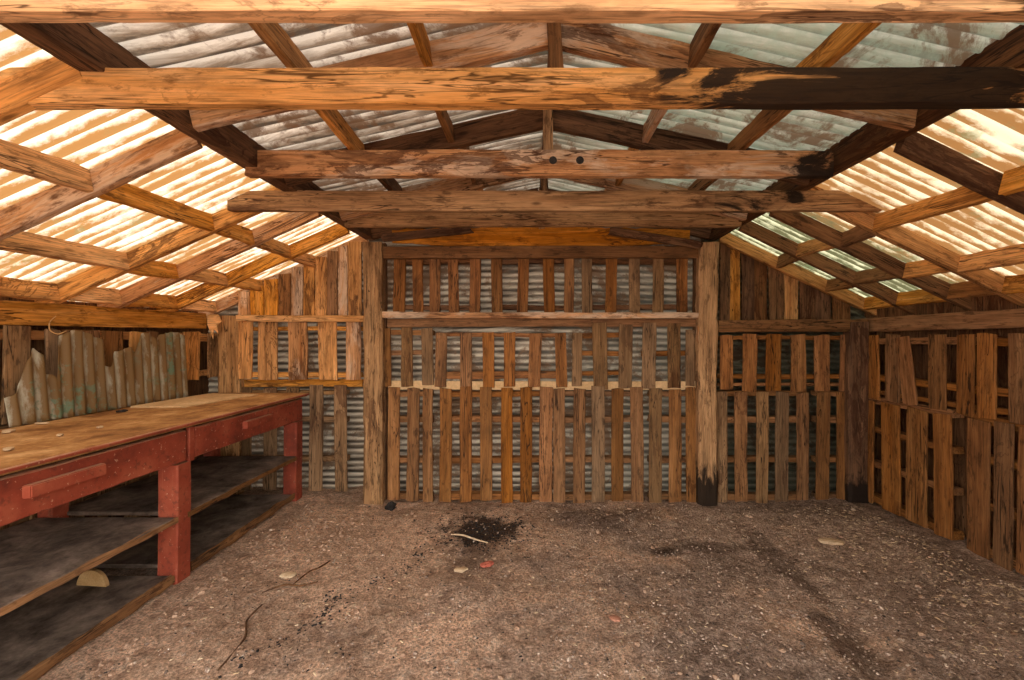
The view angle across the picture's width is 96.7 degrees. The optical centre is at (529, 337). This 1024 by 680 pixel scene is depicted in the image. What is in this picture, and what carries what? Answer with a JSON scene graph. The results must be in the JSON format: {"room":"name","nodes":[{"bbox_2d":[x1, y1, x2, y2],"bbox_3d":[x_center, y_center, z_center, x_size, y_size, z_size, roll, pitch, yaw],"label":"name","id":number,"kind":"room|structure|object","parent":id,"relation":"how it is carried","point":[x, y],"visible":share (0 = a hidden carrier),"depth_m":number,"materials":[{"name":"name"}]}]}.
{"room":"wooden shed","nodes":[
{"label":"wooden shed","id":0,"kind":"room"},
{"bbox_2d":[0,296,208,516],"bbox_3d":[-3.131,0.625,2.185,0.022,1.750,4.470,0,0,0],"label":"wall","id":1,"kind":"structure","parent":0,"point":[195,387],"depth_m":3.55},
{"bbox_2d":[180,331,218,379],"bbox_3d":[-3.044,0.160,4.175,0.111,0.441,0.524,0,0,0],"label":"pallet","id":2,"kind":"object","parent":1,"relation":"attached to","point":[192,339],"visible":0.64,"depth_m":4.10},
{"bbox_2d":[0,25,358,302],"bbox_3d":[-2.360,-0.635,2.185,1.720,0.809,4.470,0,0,0],"label":"ceiling","id":3,"kind":"structure","parent":0,"point":[204,180],"depth_m":2.46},
{"bbox_2d":[0,276,60,301],"bbox_3d":[-2.967,-0.289,2.493,0.058,0.126,0.744,0,0,-2],"label":"block","id":4,"kind":"object","parent":3,"relation":"attached to","point":[9,287],"visible":1,"depth_m":2.68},
{"bbox_2d":[0,57,81,125],"bbox_3d":[-2.345,-0.568,1.561,1.660,0.818,0.047,0,0,0],"label":"rafter","id":5,"kind":"object","parent":3,"relation":"attached to","point":[16,90],"visible":0.75,"depth_m":1.54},
{"bbox_2d":[0,139,92,192],"bbox_3d":[-2.027,-0.713,1.828,0.061,0.127,0.504,0,0,2],"label":"block","id":6,"kind":"object","parent":3,"relation":"attached to","point":[14,157],"visible":1,"depth_m":1.88,"materials":[{"name":"brown wood"}]},
{"bbox_2d":[0,231,129,269],"bbox_3d":[-2.544,-0.479,2.494,0.060,0.119,0.749,0,0,-1],"label":"block","id":7,"kind":"object","parent":3,"relation":"attached to","point":[23,242],"visible":0.94,"depth_m":2.47,"materials":[{"name":"brown wood"}]},
{"bbox_2d":[67,287,121,305],"bbox_3d":[-2.959,-0.294,3.093,0.058,0.124,0.378,0,0,-2],"label":"block","id":8,"kind":"object","parent":3,"relation":"attached to","point":[99,295],"visible":0.73,"depth_m":3.13,"materials":[{"name":"brown wood"}]},
{"bbox_2d":[0,129,202,240],"bbox_3d":[-2.346,-0.566,2.101,1.661,0.827,0.047,0,0,0],"label":"rafter","id":9,"kind":"object","parent":3,"relation":"attached to","point":[32,211],"visible":0.88,"depth_m":2.08,"materials":[{"name":"brown wood"}]},
{"bbox_2d":[125,293,177,308],"bbox_3d":[-2.964,-0.291,3.559,0.059,0.126,0.479,0,0,0],"label":"block","id":10,"kind":"object","parent":3,"relation":"attached to","point":[153,300],"visible":0.75,"depth_m":3.60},
{"bbox_2d":[129,261,178,278],"bbox_3d":[-2.566,-0.472,3.095,0.058,0.124,0.379,0,0,3],"label":"block","id":11,"kind":"object","parent":3,"relation":"attached to","point":[160,269],"visible":0.77,"depth_m":3.12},
{"bbox_2d":[97,183,214,230],"bbox_3d":[-2.014,-0.718,2.492,0.062,0.128,0.748,0,0,0],"label":"block","id":12,"kind":"object","parent":3,"relation":"attached to","point":[129,195],"visible":0.86,"depth_m":2.45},
{"bbox_2d":[34,187,280,303],"bbox_3d":[-2.344,-0.567,2.885,1.659,0.819,0.046,0,0,0],"label":"rafter","id":13,"kind":"object","parent":3,"relation":"attached to","point":[76,285],"visible":0.63,"depth_m":2.86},
{"bbox_2d":[185,269,228,286],"bbox_3d":[-2.537,-0.487,3.562,0.059,0.118,0.482,0,0,-2],"label":"block","id":14,"kind":"object","parent":3,"relation":"attached to","point":[210,276],"visible":0.69,"depth_m":3.60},
{"bbox_2d":[97,212,321,308],"bbox_3d":[-2.345,-0.566,3.299,1.658,0.828,0.047,0,0,0],"label":"rafter","id":15,"kind":"object","parent":3,"relation":"attached to","point":[141,289],"visible":0.73,"depth_m":3.28,"materials":[{"name":"brown wood"}]},
{"bbox_2d":[216,224,254,245],"bbox_3d":[-2.010,-0.722,3.091,0.060,0.118,0.378,0,0,1],"label":"block","id":16,"kind":"object","parent":3,"relation":"attached to","point":[236,232],"visible":0.71,"depth_m":3.12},
{"bbox_2d":[156,224,349,311],"bbox_3d":[-2.345,-0.567,3.819,1.657,0.817,0.047,0,0,0],"label":"rafter","id":17,"kind":"object","parent":3,"relation":"attached to","point":[330,234],"visible":0.76,"depth_m":3.80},
{"bbox_2d":[198,236,368,316],"bbox_3d":[-2.343,-0.566,4.299,1.658,0.828,0.047,0,0,0],"label":"rafter","id":18,"kind":"object","parent":3,"relation":"attached to","point":[227,302],"visible":0.41,"depth_m":4.28,"materials":[{"name":"brown wood"}]},
{"bbox_2d":[37,486,1023,679],"bbox_3d":[0.000,1.451,0.000,60.000,0.084,60.000,0,0,0],"label":"floor","id":19,"kind":"structure","parent":0,"point":[508,663],"depth_m":2.50,"materials":[{"name":"soil"}]},
{"bbox_2d":[0,407,157,530],"bbox_3d":[-3.054,0.986,3.229,0.113,0.960,1.398,0,0,0],"label":"pallet","id":20,"kind":"object","parent":19,"relation":"on","point":[6,426],"visible":0.02,"depth_m":3.13,"materials":[{"name":"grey wood"}]},
{"bbox_2d":[0,325,60,424],"bbox_3d":[-3.043,0.212,2.671,0.109,0.579,0.473,0,0,0],"label":"pallet","id":21,"kind":"object","parent":20,"relation":"on","point":[16,339],"visible":0.52,"depth_m":2.66,"materials":[{"name":"brown wood"}]},
{"bbox_2d":[60,329,158,366],"bbox_3d":[-3.044,0.223,3.312,0.110,0.560,0.719,0,0,0],"label":"pallet","id":22,"kind":"object","parent":20,"relation":"on","point":[112,340],"visible":0.27,"depth_m":3.27,"materials":[{"name":"brown wood"}]},
{"bbox_2d":[0,300,206,328],"bbox_3d":[-3.033,-0.150,2.126,0.095,0.154,4.160,0,0,0],"label":"wall plate","id":23,"kind":"object","parent":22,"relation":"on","point":[11,312],"visible":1,"depth_m":3.10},
{"bbox_2d":[0,393,308,679],"bbox_3d":[-2.477,0.983,2.770,0.890,0.957,2.845,0,0,0],"label":"workbench","id":24,"kind":"object","parent":19,"relation":"on","point":[46,617],"visible":0.99,"depth_m":2.53,"materials":[{"name":"red paint"}]},
{"bbox_2d":[0,576,167,679],"bbox_3d":[-2.490,1.410,2.034,0.804,0.023,1.270,0,0,0],"label":"shelf","id":25,"kind":"object","parent":24,"relation":"attached to","point":[42,632],"depth_m":2.26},
{"bbox_2d":[0,517,173,607],"bbox_3d":[-2.479,1.062,2.030,0.829,0.023,1.265,0,0,0],"label":"shelf","id":26,"kind":"object","parent":24,"relation":"attached to","point":[38,555],"depth_m":2.28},
{"bbox_2d":[76,569,108,586],"bbox_3d":[-2.469,1.354,2.570,0.184,0.092,0.020,0,0,6],"label":"disc","id":27,"kind":"object","parent":24,"relation":"on","point":[91,577],"visible":0.94,"depth_m":2.56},
{"bbox_2d":[4,330,187,426],"bbox_3d":[-2.941,0.227,3.227,0.054,0.553,1.321,0,0,0],"label":"sheet","id":28,"kind":"object","parent":24,"relation":"on","point":[156,371],"visible":0.97,"depth_m":3.06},
{"bbox_2d":[67,456,295,515],"bbox_3d":[-2.485,1.063,3.401,0.816,0.024,1.293,0,0,0],"label":"shelf","id":29,"kind":"object","parent":24,"relation":"attached to","point":[214,479],"depth_m":3.21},
{"bbox_2d":[93,494,291,567],"bbox_3d":[-2.490,1.400,3.414,0.806,0.023,1.238,0,0,0],"label":"shelf","id":30,"kind":"object","parent":24,"relation":"attached to","point":[214,528],"depth_m":3.32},
{"bbox_2d":[130,393,257,407],"bbox_3d":[-2.640,0.497,3.680,0.480,0.014,0.800,0,0,0],"label":"board","id":31,"kind":"object","parent":24,"relation":"on","point":[201,399],"visible":1,"depth_m":3.58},
{"bbox_2d":[217,315,244,493],"bbox_3d":[-2.792,0.639,4.251,0.223,1.694,0.110,0,0,0],"label":"post","id":32,"kind":"object","parent":19,"relation":"on","point":[228,374],"visible":0.39,"depth_m":4.20,"materials":[{"name":"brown wood"}]},
{"bbox_2d":[236,315,363,321],"bbox_3d":[-2.046,-0.180,4.190,1.293,0.066,0.066,0,0,0],"label":"wall rail","id":33,"kind":"object","parent":32,"relation":"attached to","point":[240,318],"visible":0.87,"depth_m":4.16,"materials":[{"name":"brown wood"}]},
{"bbox_2d":[238,241,361,315],"bbox_3d":[-2.144,-0.526,4.245,1.151,0.750,0.035,0,0,0],"label":"plank infill","id":34,"kind":"object","parent":33,"relation":"attached to","point":[334,286],"visible":0.88,"depth_m":4.24,"materials":[{"name":"brown wood"}]},
{"bbox_2d":[241,385,349,491],"bbox_3d":[-2.214,0.935,4.292,1.029,1.000,0.106,0,0,0],"label":"pallet","id":35,"kind":"object","parent":19,"relation":"on","point":[316,418],"visible":0.63,"depth_m":4.24,"materials":[{"name":"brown wood"}]},
{"bbox_2d":[238,322,363,380],"bbox_3d":[-2.151,0.116,4.262,1.174,0.558,0.106,0,0,0],"label":"pallet","id":36,"kind":"object","parent":35,"relation":"on","point":[267,331],"visible":0.98,"depth_m":4.21,"materials":[{"name":"brown wood"}]},
{"bbox_2d":[244,379,363,386],"bbox_3d":[-2.140,0.424,4.285,1.138,0.080,0.034,0,0,0],"label":"batten","id":37,"kind":"object","parent":35,"relation":"on","point":[247,382],"visible":0.76,"depth_m":4.27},
{"bbox_2d":[362,241,385,504],"bbox_3d":[-1.379,0.320,4.027,0.181,2.328,0.129,0,0,0],"label":"timber post","id":38,"kind":"object","parent":19,"relation":"on","point":[374,421],"visible":0.98,"depth_m":3.97,"materials":[{"name":"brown wood"}]},
{"bbox_2d":[381,227,473,241],"bbox_3d":[-0.888,-0.906,3.951,0.806,0.146,0.032,0,0,0],"label":"brace","id":39,"kind":"object","parent":38,"relation":"attached to","point":[451,231],"visible":0.95,"depth_m":3.94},
{"bbox_2d":[383,246,697,259],"bbox_3d":[0.097,-0.761,4.051,2.854,0.115,0.064,0,0,0],"label":"header beam","id":40,"kind":"structure","parent":38,"relation":"attached to","point":[406,252],"depth_m":4.02,"materials":[{"name":"brown wood"}]},
{"bbox_2d":[392,227,689,245],"bbox_3d":[0.098,-0.906,4.075,2.659,0.180,0.030,0,0,0],"label":"board","id":41,"kind":"object","parent":40,"relation":"on","point":[483,236],"visible":0.6,"depth_m":4.06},
{"bbox_2d":[382,311,698,318],"bbox_3d":[0.102,-0.201,4.042,2.893,0.064,0.108,0,0,0],"label":"wall rail","id":42,"kind":"object","parent":38,"relation":"attached to","point":[438,315],"visible":1,"depth_m":3.99,"materials":[{"name":"brown wood"}]},
{"bbox_2d":[393,259,480,311],"bbox_3d":[-0.837,-0.479,4.144,0.794,0.523,0.111,0,0,0],"label":"pallet","id":43,"kind":"object","parent":42,"relation":"on","point":[399,280],"visible":0.84,"depth_m":4.09,"materials":[{"name":"brown wood"}]},
{"bbox_2d":[491,259,573,312],"bbox_3d":[0.024,-0.478,4.144,0.753,0.527,0.112,0,0,0],"label":"pallet","id":44,"kind":"object","parent":42,"relation":"on","point":[522,305],"visible":0.94,"depth_m":4.09,"materials":[{"name":"brown wood"}]},
{"bbox_2d":[387,318,695,326],"bbox_3d":[0.128,-0.139,4.093,2.825,0.086,0.050,0,0,0],"label":"wall rail","id":45,"kind":"object","parent":42,"relation":"attached to","point":[390,322],"visible":0.72,"depth_m":4.07,"materials":[{"name":"brown wood"}]},
{"bbox_2d":[581,259,687,312],"bbox_3d":[0.942,-0.476,4.144,0.957,0.524,0.111,0,0,0],"label":"pallet","id":46,"kind":"object","parent":42,"relation":"on","point":[657,305],"visible":0.94,"depth_m":4.09,"materials":[{"name":"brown wood"}]},
{"bbox_2d":[383,243,387,499],"bbox_3d":[-1.315,0.302,4.101,0.054,2.311,0.066,0,0,0],"label":"stud","id":47,"kind":"object","parent":19,"relation":"on","point":[385,244],"visible":0.37,"depth_m":4.09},
{"bbox_2d":[387,387,434,501],"bbox_3d":[-1.067,0.948,4.105,0.410,1.024,0.112,0,0,0],"label":"pallet","id":48,"kind":"object","parent":19,"relation":"on","point":[413,418],"visible":1,"depth_m":4.05,"materials":[{"name":"brown wood"}]},
{"bbox_2d":[385,327,434,386],"bbox_3d":[-1.096,0.171,4.110,0.474,0.532,0.110,0,0,0],"label":"pallet","id":49,"kind":"object","parent":48,"relation":"on","point":[406,352],"visible":0.85,"depth_m":4.06,"materials":[{"name":"brown wood"}]},
{"bbox_2d":[439,386,552,502],"bbox_3d":[-0.304,0.951,4.105,1.017,1.048,0.112,0,0,0],"label":"pallet","id":50,"kind":"object","parent":19,"relation":"on","point":[465,419],"visible":1,"depth_m":4.05,"materials":[{"name":"brown wood"}]},
{"bbox_2d":[435,332,566,387],"bbox_3d":[-0.259,0.198,4.108,1.185,0.504,0.109,0,0,0],"label":"pallet","id":51,"kind":"object","parent":50,"relation":"on","point":[534,373],"visible":1,"depth_m":4.06,"materials":[{"name":"brown wood"}]},
{"bbox_2d":[80,503,1023,679],"bbox_3d":[0.454,1.449,2.850,4.816,0.093,2.311,0,0,0],"label":"gravel","id":52,"kind":"object","parent":19,"relation":"on","point":[207,669],"visible":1,"depth_m":2.48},
{"bbox_2d":[90,502,1023,679],"bbox_3d":[0.352,1.448,2.909,4.702,0.088,2.205,0,0,0],"label":"clod","id":53,"kind":"object","parent":19,"relation":"on","point":[224,578],"visible":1,"depth_m":2.91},
{"bbox_2d":[104,504,1016,678],"bbox_3d":[0.356,1.451,2.842,4.498,0.080,2.298,0,0,0],"label":"crumbs","id":54,"kind":"object","parent":19,"relation":"on","point":[476,524],"visible":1,"depth_m":3.04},
{"bbox_2d":[127,505,1023,678],"bbox_3d":[0.454,1.444,2.800,4.708,0.079,2.214,0,0,0],"label":"litter","id":55,"kind":"object","parent":19,"relation":"on","point":[940,551],"visible":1,"depth_m":2.64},
{"bbox_2d":[553,386,643,502],"bbox_3d":[0.609,0.955,4.104,0.814,1.056,0.111,0,0,0],"label":"pallet","id":56,"kind":"object","parent":19,"relation":"on","point":[579,419],"visible":1,"depth_m":4.05,"materials":[{"name":"brown wood"}]},
{"bbox_2d":[389,381,695,389],"bbox_3d":[0.110,0.425,4.082,2.771,0.086,0.015,0,0,0],"label":"batten","id":57,"kind":"object","parent":56,"relation":"on","point":[454,385],"visible":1,"depth_m":4.08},
{"bbox_2d":[572,323,632,389],"bbox_3d":[0.645,0.162,4.110,0.545,0.599,0.112,0,0,0],"label":"pallet","id":58,"kind":"object","parent":56,"relation":"on","point":[599,335],"visible":1,"depth_m":4.06,"materials":[{"name":"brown wood"}]},
{"bbox_2d":[647,387,695,502],"bbox_3d":[1.272,0.963,4.105,0.425,1.058,0.110,0,0,0],"label":"pallet","id":59,"kind":"object","parent":19,"relation":"on","point":[675,459],"visible":1,"depth_m":4.05,"materials":[{"name":"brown wood"}]},
{"bbox_2d":[641,323,694,388],"bbox_3d":[1.234,0.159,4.109,0.474,0.592,0.111,0,0,0],"label":"pallet","id":60,"kind":"object","parent":59,"relation":"on","point":[674,352],"visible":1,"depth_m":4.05,"materials":[{"name":"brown wood"}]},
{"bbox_2d":[695,241,719,505],"bbox_3d":[1.566,0.320,4.029,0.189,2.324,0.130,0,0,0],"label":"timber post","id":61,"kind":"object","parent":19,"relation":"on","point":[707,281],"visible":0.98,"depth_m":3.97,"materials":[{"name":"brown wood"}]},
{"bbox_2d":[608,227,702,249],"bbox_3d":[1.095,-0.865,3.950,0.831,0.193,0.031,0,0,0],"label":"brace","id":62,"kind":"object","parent":61,"relation":"attached to","point":[619,232],"visible":1,"depth_m":3.94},
{"bbox_2d":[716,390,808,502],"bbox_3d":[2.074,0.984,4.105,0.830,1.023,0.113,0,0,0],"label":"pallet","id":63,"kind":"object","parent":19,"relation":"on","point":[762,418],"visible":0.98,"depth_m":4.05,"materials":[{"name":"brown wood"}]},
{"bbox_2d":[717,334,845,391],"bbox_3d":[2.283,0.223,4.106,1.181,0.523,0.114,0,0,0],"label":"pallet","id":64,"kind":"object","parent":63,"relation":"on","point":[749,376],"visible":0.97,"depth_m":4.05,"materials":[{"name":"brown wood"}]},
{"bbox_2d":[810,390,844,499],"bbox_3d":[2.702,0.985,4.104,0.306,1.020,0.111,0,0,0],"label":"pallet","id":65,"kind":"object","parent":19,"relation":"on","point":[822,418],"visible":0.84,"depth_m":4.05,"materials":[{"name":"brown wood"}]},
{"bbox_2d":[843,322,868,502],"bbox_3d":[2.891,0.672,4.043,0.193,1.633,0.130,0,0,0],"label":"post","id":66,"kind":"object","parent":19,"relation":"on","point":[856,404],"visible":0.93,"depth_m":3.98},
{"bbox_2d":[717,319,867,331],"bbox_3d":[2.315,-0.107,4.034,1.317,0.115,0.074,0,0,0],"label":"wall rail","id":67,"kind":"object","parent":66,"relation":"attached to","point":[782,325],"visible":0.94,"depth_m":4.00,"materials":[{"name":"brown wood"}]},
{"bbox_2d":[867,396,964,539],"bbox_3d":[3.024,0.974,3.646,0.111,0.939,0.879,0,0,0],"label":"pallet","id":68,"kind":"object","parent":19,"relation":"on","point":[918,481],"visible":0.94,"depth_m":3.49,"materials":[{"name":"brown wood"}]},
{"bbox_2d":[868,334,976,416],"bbox_3d":[3.015,0.248,3.540,0.130,0.571,0.980,0,0,0],"label":"pallet","id":69,"kind":"object","parent":68,"relation":"on","point":[899,378],"visible":0.97,"depth_m":3.38,"materials":[{"name":"brown wood"}]},
{"bbox_2d":[967,413,1023,574],"bbox_3d":[3.014,0.986,2.875,0.130,0.960,0.452,0,0,0],"label":"pallet","id":70,"kind":"object","parent":19,"relation":"on","point":[979,456],"visible":0.98,"depth_m":2.89,"materials":[{"name":"brown wood"}]},
{"bbox_2d":[976,333,1023,424],"bbox_3d":[3.025,0.248,2.846,0.112,0.566,0.376,0,0,0],"label":"pallet","id":71,"kind":"object","parent":70,"relation":"on","point":[988,391],"visible":1,"depth_m":2.91,"materials":[{"name":"brown wood"}]},
{"bbox_2d":[208,227,865,494],"bbox_3d":[0.015,0.065,4.340,6.370,2.870,0.182,0,0,0],"label":"wall","id":72,"kind":"structure","parent":0,"point":[509,272],"depth_m":4.26,"materials":[{"name":"metal"}]},
{"bbox_2d":[89,22,1023,190],"bbox_3d":[0.100,-1.204,2.185,3.280,0.404,4.470,0,0,0],"label":"ceiling","id":73,"kind":"structure","parent":0,"point":[158,45],"depth_m":1.92,"materials":[{"name":"metal"}]},
{"bbox_2d":[0,23,372,239],"bbox_3d":[-1.484,-0.970,2.109,0.099,0.141,4.230,0,0,0],"label":"beam","id":74,"kind":"structure","parent":73,"relation":"attached to","point":[81,46],"depth_m":1.59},
{"bbox_2d":[0,0,1023,23],"bbox_3d":[0.001,-0.857,1.125,4.711,0.138,0.054,0,0,0],"label":"tie beam","id":75,"kind":"structure","parent":74,"relation":"attached to","point":[11,11],"depth_m":1.10,"materials":[{"name":"brown wood"}]},
{"bbox_2d":[0,67,1023,110],"bbox_3d":[-0.001,-0.858,1.566,5.205,0.129,0.054,0,0,0],"label":"tie beam","id":76,"kind":"structure","parent":74,"relation":"attached to","point":[178,88],"depth_m":1.54,"materials":[{"name":"brown wood"}]},
{"bbox_2d":[245,149,833,178],"bbox_3d":[0.050,-0.926,2.424,3.111,0.144,0.056,0,0,0],"label":"tie beam","id":77,"kind":"structure","parent":74,"relation":"attached to","point":[426,163],"depth_m":2.40,"materials":[{"name":"brown wood"}]},
{"bbox_2d":[227,190,881,212],"bbox_3d":[0.161,-0.850,2.835,4.060,0.130,0.055,0,0,0],"label":"tie beam","id":78,"kind":"structure","parent":74,"relation":"attached to","point":[365,201],"depth_m":2.81,"materials":[{"name":"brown wood"}]},
{"bbox_2d":[248,23,312,67],"bbox_3d":[-0.917,-1.084,1.557,0.050,0.115,0.708,0,0,0],"label":"block","id":79,"kind":"object","parent":73,"relation":"attached to","point":[273,35],"visible":0.56,"depth_m":1.65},
{"bbox_2d":[315,110,364,149],"bbox_3d":[-0.964,-1.071,2.293,0.050,0.122,0.697,0,0,-2],"label":"block","id":80,"kind":"object","parent":73,"relation":"attached to","point":[333,119],"visible":0.57,"depth_m":2.30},
{"bbox_2d":[189,23,547,131],"bbox_3d":[-0.676,-1.122,1.931,1.547,0.481,0.047,0,0,0],"label":"rafter","id":81,"kind":"object","parent":73,"relation":"attached to","point":[505,41],"visible":0.56,"depth_m":1.91,"materials":[{"name":"brown wood"}]},
{"bbox_2d":[284,110,542,185],"bbox_3d":[-0.677,-1.124,2.659,1.544,0.465,0.047,0,0,0],"label":"rafter","id":82,"kind":"object","parent":73,"relation":"attached to","point":[516,122],"visible":0.49,"depth_m":2.64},
{"bbox_2d":[407,23,432,66],"bbox_3d":[-0.438,-1.189,1.557,0.050,0.119,0.709,0,0,1],"label":"block","id":83,"kind":"object","parent":73,"relation":"attached to","point":[418,32],"visible":0.67,"depth_m":1.78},
{"bbox_2d":[339,178,524,220],"bbox_3d":[-0.678,-1.124,3.421,1.542,0.479,0.047,0,0,0],"label":"rafter","id":84,"kind":"object","parent":73,"relation":"attached to","point":[454,184],"visible":0.32,"depth_m":3.40,"materials":[{"name":"brown wood"}]},
{"bbox_2d":[540,54,548,189],"bbox_3d":[0.099,-1.370,2.124,0.029,0.120,4.164,0,0,0],"label":"board","id":85,"kind":"object","parent":73,"relation":"attached to","point":[548,54],"visible":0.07,"depth_m":2.25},
{"bbox_2d":[543,110,552,149],"bbox_3d":[0.104,-1.155,2.616,0.060,0.381,0.043,-2,0,0],"label":"stud","id":86,"kind":"object","parent":85,"relation":"attached to","point":[547,114],"visible":0.59,"depth_m":2.60,"materials":[{"name":"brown wood"}]},
{"bbox_2d":[547,23,563,67],"bbox_3d":[0.105,-1.155,1.885,0.066,0.378,0.045,-2,0,0],"label":"stud","id":87,"kind":"object","parent":85,"relation":"attached to","point":[554,35],"visible":0.5,"depth_m":1.86,"materials":[{"name":"brown wood"}]},
{"bbox_2d":[642,109,667,142],"bbox_3d":[0.672,-1.185,2.294,0.048,0.114,0.691,0,0,-1],"label":"block","id":88,"kind":"object","parent":73,"relation":"attached to","point":[654,118],"visible":0.44,"depth_m":2.46,"materials":[{"name":"brown wood"}]},
{"bbox_2d":[566,178,747,220],"bbox_3d":[0.873,-1.122,3.419,1.539,0.481,0.046,0,0,0],"label":"rafter","id":89,"kind":"object","parent":73,"relation":"attached to","point":[607,183],"visible":0.3,"depth_m":3.40,"materials":[{"name":"brown wood"}]},
{"bbox_2d":[553,110,809,186],"bbox_3d":[0.876,-1.122,2.660,1.549,0.465,0.046,0,0,0],"label":"rafter","id":90,"kind":"object","parent":73,"relation":"attached to","point":[571,122],"visible":0.52,"depth_m":2.64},
{"bbox_2d":[688,23,721,67],"bbox_3d":[0.678,-1.184,1.555,0.052,0.114,0.713,0,0,2],"label":"block","id":91,"kind":"object","parent":73,"relation":"attached to","point":[705,34],"visible":0.64,"depth_m":1.78,"materials":[{"name":"brown wood"}]},
{"bbox_2d":[561,23,917,130],"bbox_3d":[0.872,-1.124,1.931,1.538,0.477,0.046,0,0,0],"label":"rafter","id":92,"kind":"object","parent":73,"relation":"attached to","point":[598,41],"visible":0.46,"depth_m":1.91,"materials":[{"name":"brown wood"}]},
{"bbox_2d":[727,110,792,149],"bbox_3d":[1.161,-1.073,2.295,0.051,0.117,0.692,0,0,-1],"label":"block","id":93,"kind":"object","parent":73,"relation":"attached to","point":[765,120],"visible":0.59,"depth_m":2.29,"materials":[{"name":"brown wood"}]},
{"bbox_2d":[796,23,880,66],"bbox_3d":[1.132,-1.080,1.553,0.049,0.118,0.713,0,0,-1],"label":"block","id":94,"kind":"object","parent":73,"relation":"attached to","point":[841,41],"visible":0.53,"depth_m":1.65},
{"bbox_2d":[708,25,1023,239],"bbox_3d":[1.684,-0.979,2.111,0.098,0.142,4.230,0,0,0],"label":"beam","id":95,"kind":"structure","parent":73,"relation":"attached to","point":[870,139],"depth_m":2.14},
{"bbox_2d":[344,212,741,227],"bbox_3d":[0.102,-0.944,3.604,3.131,0.137,0.054,0,0,0],"label":"tie beam","id":96,"kind":"structure","parent":95,"relation":"attached to","point":[546,219],"depth_m":3.58,"materials":[{"name":"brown wood"}]},
{"bbox_2d":[730,108,1023,297],"bbox_3d":[2.475,-0.649,2.185,1.550,0.780,4.470,0,0,0],"label":"ceiling","id":97,"kind":"structure","parent":0,"point":[887,180],"depth_m":2.54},
{"bbox_2d":[718,233,876,315],"bbox_3d":[2.461,-0.584,4.141,1.488,0.780,0.047,0,0,0],"label":"rafter","id":98,"kind":"object","parent":97,"relation":"attached to","point":[732,241],"visible":0.87,"depth_m":4.12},
{"bbox_2d":[719,238,850,319],"bbox_3d":[2.346,-0.513,4.195,1.207,0.826,0.034,0,0,0],"label":"plank infill","id":99,"kind":"object","parent":98,"relation":"attached to","point":[782,288],"visible":0.81,"depth_m":4.18,"materials":[{"name":"brown wood"}]},
{"bbox_2d":[796,239,833,256],"bbox_3d":[2.203,-0.711,3.502,0.061,0.123,0.437,0,0,-2],"label":"block","id":100,"kind":"object","parent":97,"relation":"attached to","point":[813,246],"visible":0.71,"depth_m":3.54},
{"bbox_2d":[738,221,913,313],"bbox_3d":[2.460,-0.584,3.739,1.490,0.794,0.047,0,0,0],"label":"rafter","id":101,"kind":"object","parent":97,"relation":"attached to","point":[756,231],"visible":0.73,"depth_m":3.72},
{"bbox_2d":[840,226,875,247],"bbox_3d":[2.218,-0.701,3.071,0.060,0.124,0.337,0,0,6],"label":"block","id":102,"kind":"object","parent":97,"relation":"attached to","point":[852,236],"visible":0.78,"depth_m":3.09,"materials":[{"name":"brown wood"}]},
{"bbox_2d":[769,212,970,309],"bbox_3d":[2.463,-0.584,3.258,1.488,0.784,0.048,0,0,0],"label":"rafter","id":103,"kind":"object","parent":97,"relation":"attached to","point":[803,223],"visible":0.77,"depth_m":3.24,"materials":[{"name":"brown wood"}]},
{"bbox_2d":[853,268,898,284],"bbox_3d":[2.666,-0.485,3.499,0.062,0.121,0.440,0,0,0],"label":"block","id":104,"kind":"object","parent":97,"relation":"attached to","point":[869,276],"visible":0.76,"depth_m":3.53,"materials":[{"name":"brown wood"}]},
{"bbox_2d":[809,186,1023,306],"bbox_3d":[2.460,-0.583,2.884,1.491,0.788,0.047,0,0,0],"label":"rafter","id":105,"kind":"object","parent":97,"relation":"attached to","point":[901,237],"visible":0.62,"depth_m":2.86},
{"bbox_2d":[896,289,946,305],"bbox_3d":[3.018,-0.318,3.502,0.062,0.120,0.441,0,0,-1],"label":"block","id":106,"kind":"object","parent":97,"relation":"attached to","point":[920,296],"visible":0.73,"depth_m":3.53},
{"bbox_2d":[902,260,948,278],"bbox_3d":[2.686,-0.479,3.073,0.059,0.118,0.337,0,0,-2],"label":"block","id":107,"kind":"object","parent":97,"relation":"attached to","point":[921,268],"visible":0.77,"depth_m":3.10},
{"bbox_2d":[872,186,992,231],"bbox_3d":[2.188,-0.715,2.509,0.064,0.125,0.719,0,0,-2],"label":"block","id":108,"kind":"object","parent":97,"relation":"attached to","point":[960,198],"visible":0.89,"depth_m":2.48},
{"bbox_2d":[893,132,1023,214],"bbox_3d":[2.460,-0.582,2.130,1.482,0.784,0.047,0,0,0],"label":"rafter","id":109,"kind":"object","parent":97,"relation":"attached to","point":[922,150],"visible":0.91,"depth_m":2.11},
{"bbox_2d":[946,281,995,298],"bbox_3d":[2.992,-0.333,3.075,0.060,0.115,0.336,0,0,1],"label":"block","id":110,"kind":"object","parent":97,"relation":"attached to","point":[965,289],"visible":0.69,"depth_m":3.10,"materials":[{"name":"brown wood"}]},
{"bbox_2d":[957,243,1023,272],"bbox_3d":[2.711,-0.467,2.509,0.062,0.119,0.716,0,0,1],"label":"block","id":111,"kind":"object","parent":97,"relation":"attached to","point":[1014,254],"visible":1,"depth_m":2.65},
{"bbox_2d":[998,165,1023,195],"bbox_3d":[2.197,-0.712,1.812,0.060,0.120,0.589,0,0,0],"label":"block","id":112,"kind":"object","parent":97,"relation":"attached to","point":[1012,182],"visible":1,"depth_m":2.06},
{"bbox_2d":[864,295,1023,553],"bbox_3d":[3.151,0.603,2.185,0.022,1.795,4.470,0,0,0],"label":"wall","id":113,"kind":"structure","parent":0,"point":[992,302],"depth_m":3.37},
{"bbox_2d":[856,308,1023,331],"bbox_3d":[3.058,-0.120,2.125,0.100,0.135,4.162,0,0,0],"label":"wall plate","id":114,"kind":"object","parent":113,"relation":"attached to","point":[1008,318],"visible":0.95,"depth_m":3.24,"materials":[{"name":"brown wood"}]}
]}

